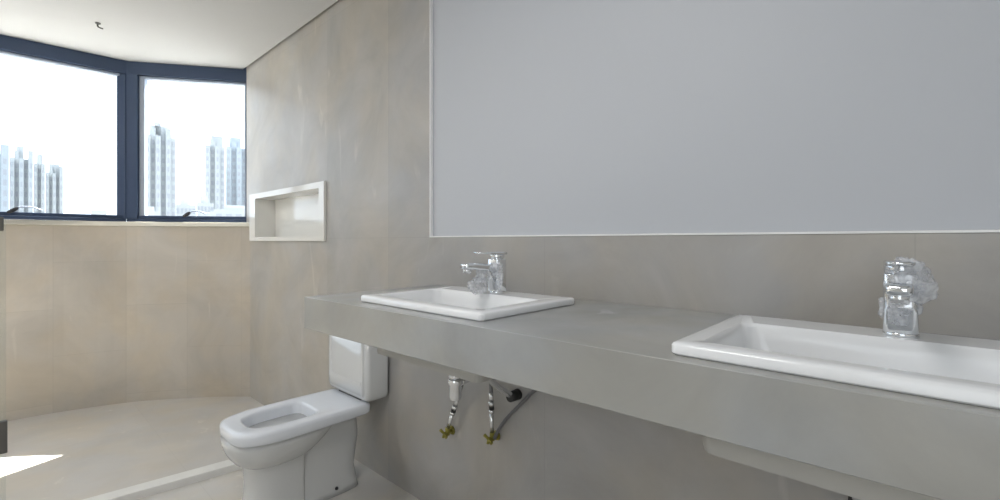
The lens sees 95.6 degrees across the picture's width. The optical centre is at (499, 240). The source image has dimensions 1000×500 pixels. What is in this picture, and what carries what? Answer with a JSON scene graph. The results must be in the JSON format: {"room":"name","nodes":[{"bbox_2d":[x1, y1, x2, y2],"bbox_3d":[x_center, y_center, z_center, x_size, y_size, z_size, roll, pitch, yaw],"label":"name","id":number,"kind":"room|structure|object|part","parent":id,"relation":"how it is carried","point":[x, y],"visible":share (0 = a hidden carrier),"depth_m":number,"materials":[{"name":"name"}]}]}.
{"room":"bathroom","nodes":[
{"label":"bathroom","id":0,"kind":"room"},
{"bbox_2d":[0,224,249,420],"bbox_3d":[-3.087,0.562,2.622,3.007,1.335,0.661,0,0,-41],"label":"wall","id":1,"kind":"structure","parent":0,"point":[91,316],"depth_m":3.15,"materials":[{"name":"beige tile"}]},
{"bbox_2d":[0,34,125,221],"bbox_3d":[-3.129,-0.733,2.765,1.368,1.192,0.102,0,0,-43],"label":"window","id":2,"kind":"structure","parent":1,"relation":"in","point":[9,46],"depth_m":2.98,"materials":[{"name":"blue metal"}]},
{"bbox_3d":[-2.967,-0.206,2.860,0.112,0.029,0.016,0,0,-36],"label":"latch lever","id":3,"kind":"part","parent":2,"relation":"part of","materials":[{"name":"grey metal"}]},
{"bbox_3d":[-3.104,-0.677,2.800,1.197,0.997,0.040,0,0,-43],"label":"sash","id":4,"kind":"part","parent":2,"relation":"part of","materials":[{"name":"grey metal"}]},
{"bbox_3d":[-3.100,-0.170,2.795,1.197,0.022,0.052,0,0,-43],"label":"rail","id":5,"kind":"part","parent":2,"relation":"part of","materials":[{"name":"blue metal"}]},
{"bbox_2d":[4,219,248,226],"bbox_3d":[-3.083,-0.120,2.618,3.005,0.030,0.671,0,0,-41],"label":"trim","id":6,"kind":"structure","parent":1,"relation":"on","point":[6,221],"depth_m":3.15,"materials":[{"name":"beige stone"}]},
{"bbox_2d":[117,61,246,221],"bbox_3d":[-2.232,-0.722,3.308,0.949,1.214,0.102,0,0,-12],"label":"window","id":7,"kind":"structure","parent":1,"relation":"in","point":[138,74],"depth_m":3.23,"materials":[{"name":"blue metal"}]},
{"bbox_3d":[-2.231,-0.170,3.310,0.698,0.022,0.052,0,0,-12],"label":"rail","id":8,"kind":"part","parent":7,"relation":"part of","materials":[{"name":"blue metal"}]},
{"bbox_2d":[0,0,337,68],"bbox_3d":[-1.225,-1.370,0.931,5.565,0.200,3.002,0,0,42],"label":"ceiling","id":9,"kind":"structure","parent":0,"point":[234,34],"depth_m":2.66,"materials":[{"name":"white paint"}]},
{"bbox_2d":[0,397,418,499],"bbox_3d":[-1.228,1.170,0.854,5.465,0.120,2.800,0,0,42],"label":"floor","id":10,"kind":"structure","parent":0,"point":[78,454],"depth_m":2.40,"materials":[{"name":"tile"}]},
{"bbox_2d":[83,460,241,499],"bbox_3d":[-2.027,1.128,1.592,2.820,0.104,0.075,0,0,-41],"label":"shower curb","id":11,"kind":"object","parent":10,"relation":"on","point":[142,490],"depth_m":2.03,"materials":[{"name":"stone"}]},
{"bbox_2d":[0,217,7,453],"bbox_3d":[-2.190,0.489,1.488,0.024,1.166,0.775,0,0,42],"label":"screen","id":12,"kind":"object","parent":11,"relation":"on","point":[4,423],"visible":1,"depth_m":1.76,"materials":[{"name":"clear glass"}]},
{"bbox_2d":[219,335,387,499],"bbox_3d":[-0.851,0.734,1.973,0.372,0.751,0.632,0,0,42],"label":"toilet","id":13,"kind":"object","parent":10,"relation":"on","point":[302,447],"visible":0.83,"depth_m":1.93,"materials":[{"name":"white ceramic"}]},
{"bbox_3d":[-0.920,0.834,1.897,0.314,0.123,0.426,0,0,43],"label":"bowl","id":14,"kind":"part","parent":13,"relation":"part of","materials":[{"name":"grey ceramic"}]},
{"bbox_3d":[-0.679,0.556,2.160,0.364,0.323,0.122,0,0,43],"label":"tank","id":15,"kind":"part","parent":13,"relation":"part of","materials":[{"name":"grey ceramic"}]},
{"bbox_2d":[247,0,999,499],"bbox_3d":[-0.014,-0.050,1.749,4.885,2.560,0.160,0,0,42],"label":"wall","id":16,"kind":"structure","parent":0,"point":[342,101],"depth_m":1.78,"materials":[{"name":"grey tile"}]},
{"bbox_2d":[249,181,325,240],"bbox_3d":[-1.338,-0.166,2.936,1.130,0.332,0.149,0,0,42],"label":"wall niche","id":17,"kind":"object","parent":16,"relation":"attached to","point":[296,213],"visible":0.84,"depth_m":3.04,"materials":[{"name":"white stone"}]},
{"bbox_2d":[439,385,463,438],"bbox_3d":[-0.103,0.528,1.610,0.059,0.483,0.451,0,0,-31],"label":"angle valve","id":18,"kind":"object","parent":16,"relation":"attached to","point":[449,429],"visible":0.39,"depth_m":1.76,"materials":[{"name":"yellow metal"}]},
{"bbox_3d":[-0.218,0.753,1.771,0.043,0.033,0.021,0,0,43],"label":"wing handle","id":19,"kind":"part","parent":18,"relation":"part of","materials":[{"name":"yellow metal"}]},
{"bbox_2d":[483,384,536,444],"bbox_3d":[0.035,0.509,1.489,0.313,0.422,0.155,0,0,42],"label":"angle valve","id":20,"kind":"object","parent":16,"relation":"attached to","point":[494,434],"visible":0.62,"depth_m":1.60,"materials":[{"name":"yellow metal"}]},
{"bbox_3d":[-0.040,0.703,1.607,0.043,0.033,0.021,0,0,43],"label":"wing handle","id":21,"kind":"part","parent":20,"relation":"part of","materials":[{"name":"yellow metal"}]},
{"bbox_2d":[304,285,999,499],"bbox_3d":[0.459,0.230,0.832,2.447,0.101,0.552,0,0,42],"label":"countertop","id":22,"kind":"structure","parent":16,"relation":"attached to","point":[612,356],"depth_m":0.67,"materials":[{"name":"grey stone"}]},
{"bbox_2d":[361,286,573,382],"bbox_3d":[-0.102,0.246,1.313,0.511,0.175,0.381,0,0,42],"label":"washbasin","id":23,"kind":"object","parent":22,"relation":"in","point":[453,301],"visible":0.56,"depth_m":1.25,"materials":[{"name":"white ceramic"}]},
{"bbox_2d":[361,286,573,320],"bbox_3d":[-0.102,0.226,1.313,0.511,0.134,0.381,0,0,43],"label":"basin","id":24,"kind":"object","parent":23,"relation":"in","point":[453,301],"depth_m":1.28,"materials":[{"name":"white ceramic"}]},
{"bbox_2d":[460,251,506,294],"bbox_3d":[-0.044,0.096,1.347,0.070,0.127,0.166,0,0,42],"label":"faucet","id":25,"kind":"object","parent":23,"relation":"on","point":[496,266],"visible":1,"depth_m":1.37,"materials":[{"name":"silver metal"}]},
{"bbox_3d":[-0.063,0.080,1.334,0.038,0.032,0.122,0,0,43],"label":"spout","id":26,"kind":"part","parent":25,"relation":"part of","materials":[{"name":"silver metal"}]},
{"bbox_3d":[-0.030,0.037,1.370,0.045,0.010,0.112,0,0,43],"label":"lever","id":27,"kind":"part","parent":25,"relation":"part of","materials":[{"name":"silver metal"}]},
{"bbox_2d":[448,375,521,401],"bbox_3d":[-0.038,0.443,1.420,0.043,0.213,0.364,0,0,33],"label":"trap","id":28,"kind":"object","parent":23,"relation":"attached to","point":[455,384],"visible":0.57,"depth_m":1.30,"materials":[{"name":"silver metal"}]},
{"bbox_2d":[448,378,462,401],"bbox_3d":[-0.127,0.420,1.286,0.042,0.065,0.042,0,0,43],"label":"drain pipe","id":29,"kind":"object","parent":28,"relation":"on","point":[455,384],"depth_m":1.27,"materials":[{"name":"silver metal"}]},
{"bbox_2d":[672,314,999,499],"bbox_3d":[0.584,0.246,0.685,0.511,0.175,0.381,0,0,42],"label":"washbasin","id":30,"kind":"object","parent":22,"relation":"in","point":[960,369],"visible":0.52,"depth_m":0.68,"materials":[{"name":"white ceramic"}]},
{"bbox_2d":[672,314,999,408],"bbox_3d":[0.584,0.226,0.685,0.511,0.134,0.381,0,0,43],"label":"basin","id":31,"kind":"object","parent":30,"relation":"in","point":[960,369],"depth_m":0.70,"materials":[{"name":"white ceramic"}]},
{"bbox_2d":[879,257,938,337],"bbox_3d":[0.644,0.092,0.717,0.076,0.133,0.167,0,0,42],"label":"faucet","id":32,"kind":"object","parent":30,"relation":"on","point":[902,289],"visible":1,"depth_m":0.74,"materials":[{"name":"silver metal"}]},
{"bbox_3d":[0.623,0.080,0.706,0.038,0.032,0.122,0,0,43],"label":"spout","id":33,"kind":"part","parent":32,"relation":"part of","materials":[{"name":"silver metal"}]},
{"bbox_3d":[0.656,0.037,0.742,0.045,0.010,0.112,0,0,43],"label":"lever","id":34,"kind":"part","parent":32,"relation":"part of","materials":[{"name":"silver metal"}]},
{"bbox_2d":[430,0,999,236],"bbox_3d":[0.722,-0.638,0.978,2.738,1.244,0.022,0,0,42],"label":"mirror","id":35,"kind":"object","parent":16,"relation":"attached to","point":[548,117],"visible":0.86,"depth_m":1.15,"materials":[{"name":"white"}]},
{"label":"outside","id":36,"kind":"structure","parent":0,"visible":0},
{"label":"ground","id":37,"kind":"structure","parent":36,"visible":0},
{"bbox_2d":[0,144,8,211],"bbox_3d":[-146.341,4.704,129.479,11.120,68.852,7.913,0,0,42],"label":"apartment tower","id":38,"kind":"structure","parent":37,"relation":"on","point":[4,149],"depth_m":128.34,"materials":[{"name":"grey"}]},
{"bbox_2d":[9,146,32,219],"bbox_3d":[-152.823,4.663,144.650,11.120,68.934,5.024,0,0,43],"label":"apartment tower","id":39,"kind":"structure","parent":37,"relation":"on","point":[20,169],"depth_m":141.23,"materials":[{"name":"grey"}]},
{"bbox_2d":[33,154,44,212],"bbox_3d":[-160.747,4.595,158.056,11.120,69.071,2.745,0,0,45],"label":"apartment tower","id":40,"kind":"structure","parent":37,"relation":"on","point":[39,167],"depth_m":154.96,"materials":[{"name":"grey"}]},
{"bbox_2d":[45,164,62,220],"bbox_3d":[-168.616,5.199,171.391,4.613,67.863,11.120,0,0,-45],"label":"apartment tower","id":41,"kind":"structure","parent":37,"relation":"on","point":[54,178],"depth_m":168.13,"materials":[{"name":"grey"}]},
{"bbox_2d":[91,210,105,214],"bbox_3d":[-103.009,15.713,117.043,6.341,46.833,12.100,0,0,-41],"label":"building","id":42,"kind":"structure","parent":37,"relation":"on","point":[98,212],"depth_m":113.73,"materials":[{"name":"grey"}]},
{"bbox_2d":[148,206,159,215],"bbox_3d":[-76.715,15.889,99.882,2.666,46.482,12.100,0,0,-38],"label":"building","id":43,"kind":"structure","parent":37,"relation":"on","point":[151,212],"depth_m":95.61,"materials":[{"name":"grey"}]},
{"bbox_2d":[148,123,175,215],"bbox_3d":[-117.125,-0.498,156.399,8.326,79.256,11.120,0,0,-37],"label":"apartment tower","id":44,"kind":"structure","parent":37,"relation":"on","point":[161,147],"depth_m":153.16,"materials":[{"name":"grey"}]},
{"bbox_2d":[176,199,195,215],"bbox_3d":[-88.813,13.850,128.170,4.473,50.560,12.100,0,0,-35],"label":"building","id":45,"kind":"structure","parent":37,"relation":"on","point":[184,207],"depth_m":123.58,"materials":[{"name":"grey"}]},
{"bbox_2d":[197,195,213,215],"bbox_3d":[-84.979,13.180,130.747,3.957,51.900,12.100,0,0,-33],"label":"building","id":46,"kind":"structure","parent":37,"relation":"on","point":[204,206],"depth_m":126.01,"materials":[{"name":"grey"}]},
{"bbox_2d":[205,132,224,209],"bbox_3d":[-112.021,-1.470,178.116,6.484,81.200,11.120,0,0,-32],"label":"apartment tower","id":47,"kind":"structure","parent":37,"relation":"on","point":[214,152],"depth_m":174.27,"materials":[{"name":"grey"}]},
{"bbox_2d":[214,205,244,216],"bbox_3d":[-65.409,15.265,113.330,9.922,47.729,12.100,0,0,-30],"label":"building","id":48,"kind":"structure","parent":37,"relation":"on","point":[229,210],"depth_m":108.08,"materials":[{"name":"grey"}]},
{"bbox_2d":[226,137,244,205],"bbox_3d":[-110.765,-2.364,196.238,13.249,82.988,11.120,0,0,-29],"label":"apartment tower","id":49,"kind":"structure","parent":37,"relation":"on","point":[235,155],"depth_m":190.79,"materials":[{"name":"grey"}]}
]}

